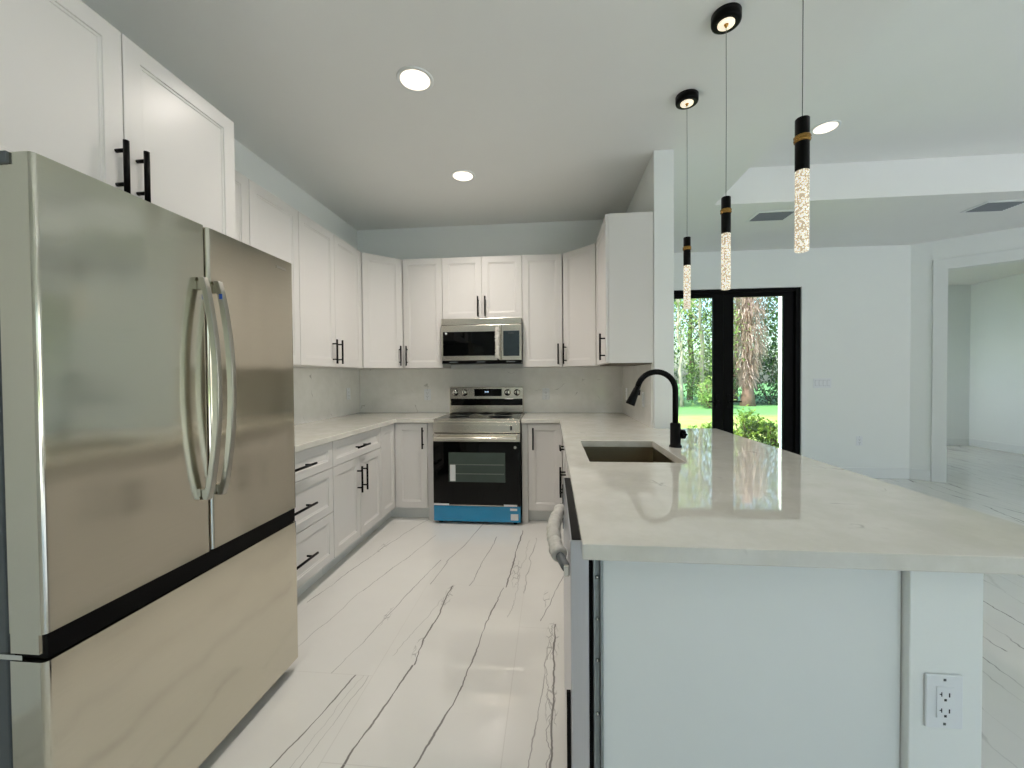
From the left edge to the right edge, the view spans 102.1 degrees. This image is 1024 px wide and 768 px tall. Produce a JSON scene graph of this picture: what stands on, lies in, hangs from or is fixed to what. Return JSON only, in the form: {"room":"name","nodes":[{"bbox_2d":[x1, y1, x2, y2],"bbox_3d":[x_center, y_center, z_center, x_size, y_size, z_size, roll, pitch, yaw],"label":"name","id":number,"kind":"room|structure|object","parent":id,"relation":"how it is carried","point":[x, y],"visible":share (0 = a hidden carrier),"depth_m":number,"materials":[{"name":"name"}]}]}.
{"room":"kitchen","nodes":[
{"label":"kitchen","id":0,"kind":"room"},
{"bbox_2d":[234,139,358,369],"bbox_3d":[-2.030,-0.141,0.993,0.150,2.840,7.150,0,1,6],"label":"wall","id":1,"kind":"structure","parent":0,"point":[247,163],"depth_m":3.23,"materials":[{"name":"paint"}]},
{"bbox_2d":[0,0,235,238],"bbox_3d":[-1.575,-0.850,1.393,0.682,0.607,0.968,0,1,6],"label":"upper cabinet","id":2,"kind":"object","parent":1,"relation":"attached to","point":[77,93],"visible":0.69,"depth_m":1.32,"materials":[{"name":"paint"}]},
{"bbox_2d":[235,170,299,364],"bbox_3d":[-1.635,-0.645,2.377,0.371,1.050,0.918,0,1,6],"label":"upper cabinet","id":3,"kind":"object","parent":1,"relation":"attached to","point":[265,222],"visible":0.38,"depth_m":2.55,"materials":[{"name":"paint"}]},
{"bbox_2d":[293,367,359,424],"bbox_3d":[-1.735,0.097,3.176,0.012,0.455,2.425,0,1,6],"label":"backsplash","id":4,"kind":"structure","parent":1,"relation":"attached to","point":[319,393],"depth_m":3.70,"materials":[{"name":"stone"}]},
{"bbox_2d":[347,388,350,399],"bbox_3d":[-1.631,0.097,4.133,0.008,0.116,0.072,0,1,6],"label":"wall outlet","id":5,"kind":"object","parent":4,"relation":"attached to","point":[348,389],"visible":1,"depth_m":4.12,"materials":[{"name":"white plastic"}]},
{"bbox_2d":[293,211,361,367],"bbox_3d":[-1.546,-0.661,3.296,0.371,1.050,0.920,0,1,6],"label":"upper cabinet","id":6,"kind":"object","parent":1,"relation":"attached to","point":[329,266],"visible":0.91,"depth_m":3.19,"materials":[{"name":"paint"}]},
{"bbox_2d":[357,220,602,369],"bbox_3d":[-0.250,-0.212,4.336,2.750,2.840,0.150,0,1,6],"label":"wall","id":7,"kind":"structure","parent":0,"point":[539,238],"depth_m":4.25,"materials":[{"name":"paint"}]},
{"bbox_2d":[333,252,407,368],"bbox_3d":[-1.354,-0.676,4.054,0.609,1.050,0.604,0,1,6],"label":"upper cabinet","id":8,"kind":"object","parent":7,"relation":"attached to","point":[381,276],"visible":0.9,"depth_m":3.88,"materials":[{"name":"paint"}]},
{"bbox_2d":[403,258,450,368],"bbox_3d":[-0.845,-0.681,4.121,0.386,1.050,0.371,0,1,6],"label":"upper cabinet","id":9,"kind":"object","parent":7,"relation":"attached to","point":[422,278],"visible":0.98,"depth_m":3.99,"materials":[{"name":"paint"}]},
{"bbox_2d":[442,255,521,318],"bbox_3d":[-0.273,-0.914,4.062,0.763,0.590,0.371,0,1,6],"label":"upper cabinet","id":10,"kind":"object","parent":7,"relation":"attached to","point":[489,286],"visible":0.91,"depth_m":3.92,"materials":[{"name":"paint"}]},
{"bbox_2d":[441,317,522,364],"bbox_3d":[-0.275,-0.405,4.010,0.756,0.421,0.465,0,1,6],"label":"microwave","id":11,"kind":"object","parent":10,"relation":"attached to","point":[473,340],"visible":0.98,"depth_m":3.86,"materials":[{"name":"silver metal"}]},
{"bbox_2d":[359,367,621,412],"bbox_3d":[-0.256,0.067,4.259,2.748,0.455,0.012,0,1,6],"label":"backsplash","id":12,"kind":"structure","parent":7,"relation":"attached to","point":[574,389],"depth_m":4.24,"materials":[{"name":"stone"}]},
{"bbox_2d":[424,389,430,399],"bbox_3d":[-0.880,0.110,4.310,0.072,0.116,0.008,0,1,6],"label":"wall outlet","id":13,"kind":"object","parent":12,"relation":"attached to","point":[427,392],"visible":1,"depth_m":4.31,"materials":[{"name":"white plastic"}]},
{"bbox_2d":[522,254,562,367],"bbox_3d":[0.296,-0.688,4.011,0.373,1.050,0.371,0,1,6],"label":"upper cabinet","id":14,"kind":"object","parent":7,"relation":"attached to","point":[541,274],"visible":1,"depth_m":3.88,"materials":[{"name":"paint"}]},
{"bbox_2d":[562,243,624,366],"bbox_3d":[0.773,-0.689,3.848,0.609,1.050,0.604,0,1,6],"label":"upper cabinet","id":15,"kind":"object","parent":7,"relation":"attached to","point":[578,265],"visible":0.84,"depth_m":3.71,"materials":[{"name":"paint"}]},
{"bbox_2d":[81,0,1023,284],"bbox_3d":[2.888,-1.813,2.346,9.700,0.380,11.150,0,1,6],"label":"ceiling","id":16,"kind":"structure","parent":0,"point":[558,110],"depth_m":2.50,"materials":[{"name":"paint"}]},
{"bbox_2d":[396,66,433,92],"bbox_3d":[-0.507,-1.590,2.166,0.192,0.006,0.192,0,1,6],"label":"recessed light","id":17,"kind":"object","parent":16,"relation":"in","point":[411,78],"visible":1,"depth_m":2.16,"materials":[{"name":"paint"}]},
{"bbox_2d":[451,170,474,181],"bbox_3d":[-0.379,-1.609,3.203,0.192,0.006,0.192,0,1,6],"label":"recessed light","id":18,"kind":"object","parent":16,"relation":"in","point":[458,175],"visible":1,"depth_m":3.19,"materials":[{"name":"paint"}]},
{"bbox_2d":[675,89,698,308],"bbox_3d":[0.982,-1.015,2.322,0.120,1.185,0.120,0,1,6],"label":"pendant light","id":19,"kind":"object","parent":16,"relation":"hanging from","point":[686,99],"visible":1,"depth_m":2.31,"materials":[{"name":"black metal"}]},
{"bbox_2d":[711,2,741,289],"bbox_3d":[0.931,-1.006,1.801,0.120,1.185,0.120,0,1,6],"label":"pendant light","id":20,"kind":"object","parent":16,"relation":"hanging from","point":[727,17],"visible":1,"depth_m":1.79,"materials":[{"name":"black metal"}]},
{"bbox_2d":[745,210,794,221],"bbox_3d":[2.542,-1.644,4.051,0.380,0.010,0.260,0,1,6],"label":"ceiling vent","id":21,"kind":"object","parent":16,"relation":"in","point":[776,215],"visible":0.91,"depth_m":4.03,"materials":[{"name":"metal"}]},
{"bbox_2d":[793,0,811,252],"bbox_3d":[0.878,-0.996,1.251,0.120,1.185,0.120,0,1,6],"label":"pendant light","id":22,"kind":"object","parent":16,"relation":"hanging from","point":[801,141],"visible":1,"depth_m":1.24,"materials":[{"name":"black metal"}]},
{"bbox_2d":[810,120,841,134],"bbox_3d":[2.387,-1.950,3.151,0.192,0.006,0.192,0,1,6],"label":"recessed light","id":23,"kind":"object","parent":16,"relation":"in","point":[825,127],"visible":0.99,"depth_m":3.14,"materials":[{"name":"paint"}]},
{"bbox_2d":[960,199,1023,212],"bbox_3d":[4.513,-1.656,3.860,0.380,0.010,0.260,0,1,6],"label":"ceiling vent","id":24,"kind":"object","parent":16,"relation":"in","point":[989,206],"visible":1,"depth_m":3.85,"materials":[{"name":"grey plastic"}]},
{"bbox_2d":[198,445,1023,767],"bbox_3d":[2.913,1.276,2.399,9.700,0.120,11.150,0,1,6],"label":"floor","id":25,"kind":"structure","parent":0,"point":[430,643],"depth_m":1.91,"materials":[{"name":"tile"}]},
{"bbox_2d":[0,150,297,767],"bbox_3d":[-1.396,0.377,1.400,0.946,1.781,0.916,0,1,6],"label":"refrigerator","id":26,"kind":"object","parent":25,"relation":"on","point":[148,558],"visible":1,"depth_m":1.11,"materials":[{"name":"grey metal"}]},
{"bbox_2d":[295,442,333,596],"bbox_3d":[-1.480,0.814,2.325,0.671,0.876,0.755,0,1,6],"label":"base cabinet","id":27,"kind":"object","parent":25,"relation":"on","point":[313,466],"visible":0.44,"depth_m":2.46,"materials":[{"name":"paint"}]},
{"bbox_2d":[323,428,381,574],"bbox_3d":[-1.408,0.801,3.077,0.671,0.876,0.751,0,1,6],"label":"base cabinet","id":28,"kind":"object","parent":25,"relation":"on","point":[357,504],"visible":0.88,"depth_m":2.98,"materials":[{"name":"paint"}]},
{"bbox_2d":[373,423,433,530],"bbox_3d":[-1.167,0.785,3.899,0.992,0.876,0.928,0,1,6],"label":"base cabinet","id":29,"kind":"object","parent":25,"relation":"on","point":[404,446],"depth_m":3.71,"materials":[{"name":"paint"}]},
{"bbox_2d":[294,413,447,451],"bbox_3d":[-1.243,0.340,3.137,0.994,0.036,2.443,0,1,6],"label":"countertop","id":30,"kind":"structure","parent":29,"relation":"on","point":[307,435],"depth_m":3.26,"materials":[{"name":"white stone"}]},
{"bbox_2d":[433,386,524,523],"bbox_3d":[-0.281,0.625,3.886,0.766,1.182,0.740,0,1,6],"label":"range","id":31,"kind":"object","parent":25,"relation":"on","point":[477,445],"visible":0.98,"depth_m":3.59,"materials":[{"name":"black metal"}]},
{"bbox_2d":[434,413,524,420],"bbox_3d":[-0.281,0.309,3.893,0.764,0.022,0.587,0,1,6],"label":"cooktop","id":32,"kind":"object","parent":31,"relation":"in","point":[450,416],"depth_m":3.75,"materials":[{"name":"black glass"}]},
{"bbox_2d":[522,423,563,522],"bbox_3d":[0.587,0.774,3.729,0.975,0.876,0.928,0,1,6],"label":"base cabinet","id":33,"kind":"object","parent":25,"relation":"on","point":[545,458],"depth_m":3.60,"materials":[{"name":"paint"}]},
{"bbox_2d":[521,413,1023,574],"bbox_3d":[0.675,0.336,2.516,1.394,0.036,3.310,0,1,6],"label":"countertop","id":34,"kind":"structure","parent":33,"relation":"on","point":[726,498],"depth_m":1.10,"materials":[{"name":"white stone"}]},
{"bbox_2d":[583,447,674,462],"bbox_3d":[0.563,0.470,2.053,0.436,0.212,0.623,0,1,6],"label":"sink","id":35,"kind":"object","parent":34,"relation":"in","point":[594,454],"visible":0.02,"depth_m":2.34,"materials":[{"name":"metal"}]},
{"bbox_2d":[626,369,687,447],"bbox_3d":[0.737,0.124,2.122,0.297,0.400,0.082,0,1,6],"label":"faucet","id":36,"kind":"object","parent":34,"relation":"on","point":[676,434],"visible":1,"depth_m":2.11,"materials":[{"name":"black metal"}]},
{"bbox_2d":[559,445,567,497],"bbox_3d":[0.658,0.788,2.845,0.659,0.876,0.812,0,1,6],"label":"base cabinet","id":37,"kind":"object","parent":25,"relation":"on","point":[565,471],"visible":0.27,"depth_m":2.83,"materials":[{"name":"paint"}]},
{"bbox_2d":[562,475,568,528],"bbox_3d":[0.576,0.803,1.994,0.659,0.876,0.892,0,1,6],"label":"base cabinet","id":38,"kind":"object","parent":25,"relation":"on","point":[568,475],"visible":0.02,"depth_m":2.06,"materials":[{"name":"paint"}]},
{"bbox_2d":[546,478,603,767],"bbox_3d":[0.470,0.806,1.248,0.726,0.898,0.605,0,1,6],"label":"dishwasher","id":39,"kind":"object","parent":25,"relation":"on","point":[583,579],"visible":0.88,"depth_m":0.98,"materials":[{"name":"metal"}]},
{"bbox_2d":[603,560,900,767],"bbox_3d":[0.543,0.822,0.965,0.652,0.875,0.017,0,1,6],"label":"end panel","id":40,"kind":"object","parent":25,"relation":"on","point":[705,665],"visible":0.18,"depth_m":0.95,"materials":[{"name":"paint"}]},
{"bbox_2d":[625,149,673,427],"bbox_3d":[1.179,-0.220,4.123,0.135,2.840,2.498,0,1,6],"label":"wall","id":41,"kind":"structure","parent":0,"point":[654,193],"depth_m":2.88,"materials":[{"name":"paint"}]},
{"bbox_2d":[596,212,652,365],"bbox_3d":[0.832,-0.676,3.217,0.371,1.056,0.628,0,1,6],"label":"upper cabinet","id":42,"kind":"object","parent":41,"relation":"attached to","point":[624,243],"visible":1,"depth_m":2.91,"materials":[{"name":"paint"}]},
{"bbox_2d":[622,363,652,426],"bbox_3d":[1.047,0.069,3.520,0.012,0.455,1.205,0,1,6],"label":"backsplash","id":43,"kind":"structure","parent":41,"relation":"attached to","point":[630,375],"depth_m":3.32,"materials":[{"name":"stone"}]},
{"bbox_2d":[642,392,643,406],"bbox_3d":[1.003,0.118,3.171,0.009,0.116,0.072,0,1,6],"label":"wall outlet","id":44,"kind":"object","parent":43,"relation":"attached to","point":[642,392],"visible":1,"depth_m":3.15,"materials":[{"name":"white plastic"}]},
{"bbox_2d":[674,245,910,467],"bbox_3d":[3.040,-0.254,5.273,3.620,2.840,0.150,0,1,6],"label":"wall","id":45,"kind":"structure","parent":0,"point":[856,301],"depth_m":5.09,"materials":[{"name":"paint"}]},
{"bbox_2d":[674,287,800,454],"bbox_3d":[2.700,-0.016,5.296,1.821,2.368,0.139,0,1,6],"label":"door","id":46,"kind":"structure","parent":45,"relation":"in","point":[722,401],"depth_m":5.24,"materials":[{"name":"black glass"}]},
{"bbox_2d":[813,378,830,387],"bbox_3d":[3.833,-0.013,5.121,0.197,0.113,0.009,0,1,6],"label":"wall switch","id":47,"kind":"object","parent":45,"relation":"attached to","point":[817,382],"visible":1,"depth_m":5.12,"materials":[{"name":"white plastic"}]},
{"bbox_2d":[856,436,862,445],"bbox_3d":[4.275,0.699,5.091,0.072,0.116,0.008,0,1,6],"label":"wall outlet","id":48,"kind":"object","parent":45,"relation":"attached to","point":[859,439],"visible":1,"depth_m":5.09,"materials":[{"name":"white plastic"}]},
{"bbox_2d":[839,467,909,478],"bbox_3d":[4.230,1.095,5.100,1.225,0.130,0.014,0,1,6],"label":"baseboard","id":49,"kind":"structure","parent":45,"relation":"attached to","point":[884,473],"depth_m":5.06,"materials":[{"name":"paint"}]},
{"bbox_2d":[778,285,970,442],"bbox_3d":[6.625,-0.321,7.538,3.280,2.840,0.150,0,1,6],"label":"wall","id":50,"kind":"structure","parent":0,"point":[959,296],"depth_m":7.34,"materials":[{"name":"paint"}]},
{"bbox_2d":[947,438,968,445],"bbox_3d":[6.628,1.035,7.480,2.980,0.130,0.014,0,1,6],"label":"baseboard","id":51,"kind":"structure","parent":50,"relation":"attached to","point":[950,441],"depth_m":7.35,"materials":[{"name":"paint"}]},
{"bbox_2d":[900,571,982,767],"bbox_3d":[1.036,0.802,1.894,0.146,0.874,2.000,0,1,6],"label":"wall","id":52,"kind":"structure","parent":0,"point":[942,612],"depth_m":0.90,"materials":[{"name":"paint"}]},
{"bbox_2d":[924,673,962,728],"bbox_3d":[0.932,0.684,0.892,0.074,0.117,0.008,0,1,6],"label":"wall outlet","id":53,"kind":"object","parent":52,"relation":"attached to","point":[943,693],"visible":1,"depth_m":0.89,"materials":[{"name":"white plastic"}]},
{"bbox_2d":[936,686,953,718],"bbox_3d":[0.931,0.684,0.890,0.034,0.068,0.002,0,1,6],"label":"receptacle","id":54,"kind":"object","parent":53,"relation":"attached to","point":[944,694],"depth_m":0.89,"materials":[{"name":"white plastic"}]},
{"bbox_2d":[909,227,1023,469],"bbox_3d":[6.282,-0.255,3.799,3.790,2.840,0.140,0,1,42],"label":"wall","id":55,"kind":"structure","parent":0,"point":[923,255],"depth_m":4.93,"materials":[{"name":"paint"}]},
{"bbox_2d":[910,468,930,480],"bbox_3d":[4.912,1.091,4.977,0.177,0.130,0.014,0,1,42],"label":"baseboard","id":56,"kind":"structure","parent":55,"relation":"attached to","point":[917,474],"depth_m":4.97,"materials":[{"name":"paint"}]},
{"bbox_2d":[931,248,1023,482],"bbox_3d":[5.665,-0.145,4.257,1.888,2.615,0.018,0,1,42],"label":"trim","id":57,"kind":"structure","parent":55,"relation":"attached to","point":[940,266],"depth_m":4.83,"materials":[{"name":"paint"}]},
{"bbox_2d":[969,273,1023,445],"bbox_3d":[7.646,-0.232,1.839,0.150,2.840,11.000,0,1,6],"label":"wall","id":58,"kind":"structure","parent":0,"point":[996,406],"depth_m":6.86,"materials":[{"name":"paint"}]},
{"bbox_2d":[969,438,1023,454],"bbox_3d":[7.875,1.068,4.973,0.014,0.130,4.735,0,1,6],"label":"baseboard","id":59,"kind":"structure","parent":58,"relation":"attached to","point":[1011,448],"depth_m":6.86,"materials":[{"name":"paint"}]},
{"label":"outside","id":60,"kind":"structure","parent":0,"visible":0},
{"bbox_2d":[678,383,778,447],"bbox_3d":[9.783,1.063,18.386,100.000,0.050,110.000,0,1,6],"label":"lawn","id":61,"kind":"structure","parent":60,"point":[688,415],"depth_m":16.21,"materials":[{"name":"green plant"}]},
{"bbox_2d":[674,298,702,406],"bbox_3d":[7.964,-3.226,18.999,2.014,8.639,2.382,0,1,6],"label":"tree","id":62,"kind":"object","parent":61,"relation":"on","point":[677,300],"visible":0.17,"depth_m":18.98,"materials":[{"name":"green plant"}]},
{"bbox_2d":[674,299,707,377],"bbox_3d":[7.537,-5.245,23.549,7.605,12.594,7.604,0,1,13],"label":"tree","id":63,"kind":"object","parent":61,"relation":"on","point":[674,299],"visible":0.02,"depth_m":22.74,"materials":[{"name":"green plant"}]},
{"bbox_2d":[688,421,711,427],"bbox_3d":[4.178,1.007,8.815,0.970,0.540,0.891,0,1,6],"label":"shrub","id":64,"kind":"object","parent":61,"relation":"on","point":[710,423],"visible":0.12,"depth_m":8.97,"materials":[{"name":"green plant"}]},
{"bbox_2d":[674,298,740,399],"bbox_3d":[10.484,-5.213,24.006,5.780,12.415,5.824,-1,1,-32],"label":"tree","id":65,"kind":"object","parent":61,"relation":"on","point":[689,315],"visible":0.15,"depth_m":24.12,"materials":[{"name":"green plant"}]},
{"bbox_2d":[678,347,741,402],"bbox_3d":[10.059,-0.450,20.862,3.161,2.958,3.492,0,1,6],"label":"shrub","id":66,"kind":"object","parent":61,"relation":"on","point":[691,387],"visible":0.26,"depth_m":20.88,"materials":[{"name":"green plant"}]},
{"bbox_2d":[674,298,752,405],"bbox_3d":[9.107,-4.140,19.869,4.179,10.488,4.304,0,1,6],"label":"tree","id":67,"kind":"object","parent":61,"relation":"on","point":[700,327],"visible":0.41,"depth_m":19.88,"materials":[{"name":"green plant"}]},
{"bbox_2d":[694,376,736,408],"bbox_3d":[8.591,0.271,18.017,1.678,1.647,1.857,-1,1,-15],"label":"shrub","id":68,"kind":"object","parent":61,"relation":"on","point":[708,393],"visible":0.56,"depth_m":17.86,"materials":[{"name":"green plant"}]},
{"bbox_2d":[684,297,777,400],"bbox_3d":[12.505,-5.074,22.945,5.429,12.135,5.276,0,1,6],"label":"tree","id":69,"kind":"object","parent":61,"relation":"on","point":[737,390],"visible":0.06,"depth_m":22.95,"materials":[{"name":"green plant"}]},
{"bbox_2d":[710,404,777,440],"bbox_3d":[4.768,0.847,8.546,1.266,0.859,1.061,0,1,6],"label":"shrub","id":70,"kind":"object","parent":61,"relation":"on","point":[746,430],"visible":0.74,"depth_m":8.30,"materials":[{"name":"green plant"}]},
{"bbox_2d":[733,297,777,405],"bbox_3d":[10.955,-2.284,19.283,2.194,6.714,2.356,-1,1,-35],"label":"palm tree","id":71,"kind":"object","parent":61,"relation":"on","point":[749,369],"visible":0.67,"depth_m":18.98,"materials":[{"name":"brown plant"}]},
{"bbox_2d":[734,338,777,403],"bbox_3d":[12.987,-0.706,20.400,4.161,3.472,4.522,0,1,6],"label":"shrub","id":72,"kind":"object","parent":61,"relation":"on","point":[770,391],"visible":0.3,"depth_m":20.31,"materials":[{"name":"green plant"}]},
{"bbox_2d":[734,299,777,399],"bbox_3d":[15.595,-5.255,22.924,7.669,12.449,6.760,-1,1,-16],"label":"tree","id":73,"kind":"object","parent":61,"relation":"on","point":[774,299],"visible":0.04,"depth_m":22.77,"materials":[{"name":"green plant"}]},
{"bbox_2d":[750,418,778,445],"bbox_3d":[5.276,0.988,8.404,0.816,0.577,0.932,0,1,28],"label":"shrub","id":74,"kind":"object","parent":61,"relation":"on","point":[772,438],"visible":0.44,"depth_m":8.33,"materials":[{"name":"green plant"}]},
{"bbox_2d":[753,297,777,402],"bbox_3d":[13.529,-4.122,19.918,5.049,10.321,4.883,0,1,6],"label":"tree","id":75,"kind":"object","parent":61,"relation":"on","point":[771,332],"visible":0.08,"depth_m":19.80,"materials":[{"name":"green plant"}]},
{"bbox_3d":[2.874,1.237,6.155,3.800,0.130,1.480,0,1,6],"label":"patio slab","id":76,"kind":"object","parent":61,"relation":"on","visible":0},
{"bbox_2d":[779,296,781,448],"bbox_3d":[3.985,-0.295,6.061,0.080,2.920,0.100,0,1,6],"label":"porch post","id":77,"kind":"object","parent":76,"relation":"on","point":[780,361],"visible":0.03,"depth_m":6.08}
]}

